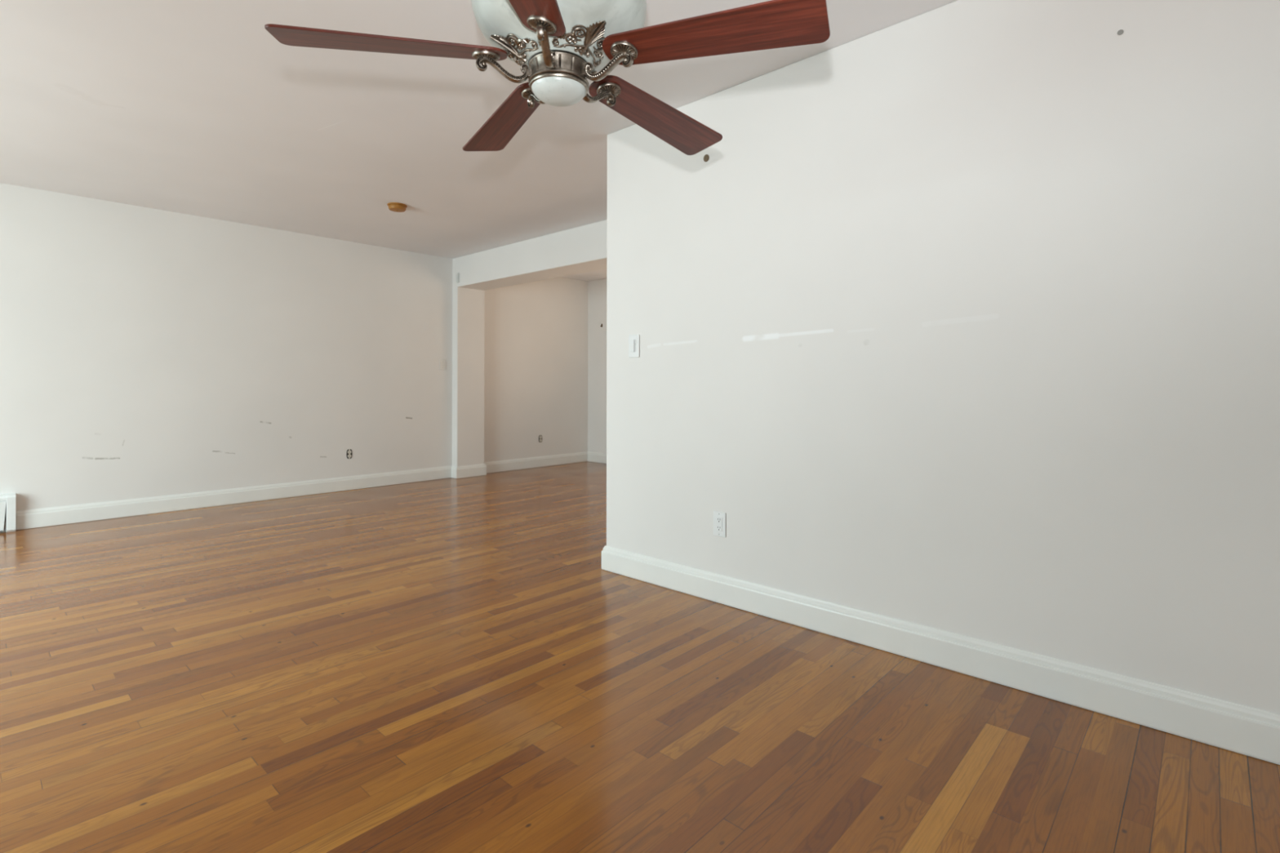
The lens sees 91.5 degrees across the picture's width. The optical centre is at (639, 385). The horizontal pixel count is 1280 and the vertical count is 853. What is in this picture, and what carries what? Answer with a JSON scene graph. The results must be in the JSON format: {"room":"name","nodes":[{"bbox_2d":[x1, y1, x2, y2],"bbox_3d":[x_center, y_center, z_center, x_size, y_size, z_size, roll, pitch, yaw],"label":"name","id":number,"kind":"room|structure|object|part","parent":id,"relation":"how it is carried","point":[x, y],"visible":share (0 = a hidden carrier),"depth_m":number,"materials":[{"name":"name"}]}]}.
{"room":"empty living room","nodes":[
{"label":"empty living room","id":0,"kind":"room"},
{"bbox_2d":[0,182,587,511],"bbox_3d":[-3.531,-0.193,5.537,0.140,2.452,8.190,0,0,43],"label":"wall","id":1,"kind":"structure","parent":0,"point":[145,352],"depth_m":5.40,"materials":[{"name":"beige paint"}]},
{"bbox_2d":[0,493,16,532],"bbox_3d":[-5.304,0.898,3.449,0.072,0.264,2.618,0,0,43],"label":"baseboard heater","id":2,"kind":"object","parent":1,"relation":"attached to","point":[7,501],"visible":1,"depth_m":4.37,"materials":[{"name":"white metal"}]},
{"bbox_3d":[-5.313,0.899,3.440,0.070,0.262,2.553,0,0,43],"label":"panel","id":3,"kind":"part","parent":2,"relation":"part of","materials":[{"name":"white metal"}]},
{"bbox_2d":[16,451,587,529],"bbox_3d":[-2.538,0.967,6.424,0.128,0.132,5.498,0,0,43],"label":"baseboard","id":4,"kind":"structure","parent":1,"relation":"attached to","point":[46,517],"depth_m":5.55,"materials":[{"name":"white paint"}]},
{"bbox_2d":[346,448,352,458],"bbox_3d":[-2.866,0.679,6.154,0.008,0.100,0.055,0,0,43],"label":"outlet","id":5,"kind":"object","parent":1,"relation":"attached to","point":[349,453],"visible":1,"depth_m":6.15,"materials":[{"name":"beige plastic"}]},
{"bbox_2d":[440,359,445,369],"bbox_3d":[-2.179,-0.226,6.896,0.017,0.116,0.072,0,0,43],"label":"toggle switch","id":6,"kind":"object","parent":1,"relation":"attached to","point":[442,362],"visible":1,"depth_m":6.90,"materials":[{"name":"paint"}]},
{"bbox_2d":[538,435,542,442],"bbox_3d":[-1.260,0.681,7.906,0.008,0.100,0.055,0,0,43],"label":"outlet","id":7,"kind":"object","parent":1,"relation":"attached to","point":[540,436],"visible":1,"depth_m":7.90,"materials":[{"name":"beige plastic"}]},
{"bbox_2d":[0,0,957,281],"bbox_3d":[-0.667,-1.473,2.913,7.905,0.120,8.470,0,0,43],"label":"ceiling","id":8,"kind":"structure","parent":0,"point":[188,107],"depth_m":3.23,"materials":[{"name":"paint"}]},
{"bbox_2d":[386,202,407,212],"bbox_3d":[-1.909,-1.392,4.903,0.146,0.048,0.146,0,0,43],"label":"smoke detector","id":9,"kind":"object","parent":8,"relation":"attached to","point":[393,206],"visible":1,"depth_m":4.86,"materials":[{"name":"plastic"}]},
{"bbox_2d":[264,0,830,155],"bbox_3d":[-0.176,-1.069,1.626,1.287,0.689,1.239,1,1,43],"label":"ceiling fan","id":10,"kind":"object","parent":8,"relation":"hanging from","point":[557,45],"visible":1,"depth_m":1.50,"materials":[{"name":"brown wood"}]},
{"bbox_3d":[-0.592,-0.819,1.503,0.532,0.006,0.145,-2,13,-13],"label":"blade","id":11,"kind":"part","parent":10,"relation":"part of","materials":[{"name":"brown wood"}]},
{"bbox_3d":[-0.411,-0.820,1.932,0.145,0.007,0.532,-13,5,-31],"label":"blade","id":12,"kind":"part","parent":10,"relation":"part of","materials":[{"name":"brown wood"}]},
{"bbox_3d":[-0.240,-0.810,1.199,0.145,0.007,0.532,13,4,4],"label":"blade","id":13,"kind":"part","parent":10,"relation":"part of","materials":[{"name":"brown wood"}]},
{"bbox_3d":[-0.205,-0.911,1.593,0.441,0.192,0.441,1,1,43],"label":"lamp shade","id":14,"kind":"part","parent":10,"relation":"part of","materials":[{"name":"white glass"}]},
{"bbox_3d":[0.052,-0.812,1.893,0.145,0.006,0.532,-14,-12,39],"label":"blade","id":15,"kind":"part","parent":10,"relation":"part of","materials":[{"name":"brown wood"}]},
{"bbox_3d":[0.159,-0.806,1.440,0.532,0.006,0.145,4,-10,23],"label":"blade","id":16,"kind":"part","parent":10,"relation":"part of","materials":[{"name":"brown wood"}]},
{"bbox_2d":[452,219,607,466],"bbox_3d":[-0.604,-0.187,5.847,3.757,2.452,0.351,0,0,43],"label":"wall","id":17,"kind":"structure","parent":0,"point":[581,249],"depth_m":6.85,"materials":[{"name":"beige paint"}]},
{"bbox_2d":[456,272,459,282],"bbox_3d":[-2.017,-1.185,6.894,0.045,0.105,0.018,0,0,43],"label":"sensor","id":18,"kind":"object","parent":17,"relation":"attached to","point":[458,273],"visible":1,"depth_m":6.88,"materials":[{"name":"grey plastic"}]},
{"bbox_2d":[587,278,606,453],"bbox_3d":[0.711,-0.185,7.299,4.012,2.452,0.140,0,0,43],"label":"wall","id":19,"kind":"structure","parent":0,"point":[597,289],"depth_m":8.38,"materials":[{"name":"beige paint"}]},
{"bbox_2d":[0,461,1279,852],"bbox_3d":[-0.672,1.099,2.913,7.905,0.120,8.470,0,0,43],"label":"floor","id":20,"kind":"structure","parent":0,"point":[445,665],"depth_m":1.96,"materials":[{"name":"brown wood"}]},
{"bbox_2d":[606,0,1279,714],"bbox_3d":[2.359,-0.181,3.437,3.868,2.452,3.326,0,0,43],"label":"wall","id":21,"kind":"structure","parent":0,"point":[962,317],"depth_m":2.21,"materials":[{"name":"beige paint"}]},
{"bbox_2d":[628,334,639,357],"bbox_3d":[-0.033,-0.210,3.365,0.076,0.122,0.013,0,0,43],"label":"dimmer switch","id":22,"kind":"object","parent":21,"relation":"attached to","point":[633,340],"visible":1,"depth_m":3.36,"materials":[{"name":"white plastic"}]},
{"bbox_2d":[703,154,709,161],"bbox_3d":[0.324,-1.108,3.045,0.032,0.036,0.004,0,0,43],"label":"plug","id":23,"kind":"object","parent":21,"relation":"attached to","point":[706,157],"visible":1,"depth_m":3.04,"materials":[{"name":"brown plastic"}]},
{"bbox_2d":[713,511,725,537],"bbox_3d":[0.380,0.666,2.988,0.072,0.116,0.008,0,0,43],"label":"wall outlet","id":24,"kind":"object","parent":21,"relation":"attached to","point":[719,517],"visible":1,"depth_m":2.98,"materials":[{"name":"white plastic"}]},
{"bbox_2d":[715,516,721,531],"bbox_3d":[0.379,0.666,2.986,0.033,0.067,0.002,0,0,43],"label":"receptacle","id":25,"kind":"object","parent":24,"relation":"attached to","point":[718,519],"depth_m":2.99,"materials":[{"name":"white plastic"}]},
{"bbox_2d":[586,451,1279,764],"bbox_3d":[0.959,0.974,4.706,7.605,0.132,3.344,0,0,43],"label":"baseboard","id":26,"kind":"structure","parent":21,"relation":"attached to","point":[1253,732],"depth_m":2.18,"materials":[{"name":"white paint"}]},
{"bbox_2d":[1117,29,1123,35],"bbox_3d":[1.509,-1.108,1.959,0.016,0.016,0.003,0,0,43],"label":"wall anchor","id":27,"kind":"object","parent":21,"relation":"attached to","point":[1120,32],"visible":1,"depth_m":1.96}
]}

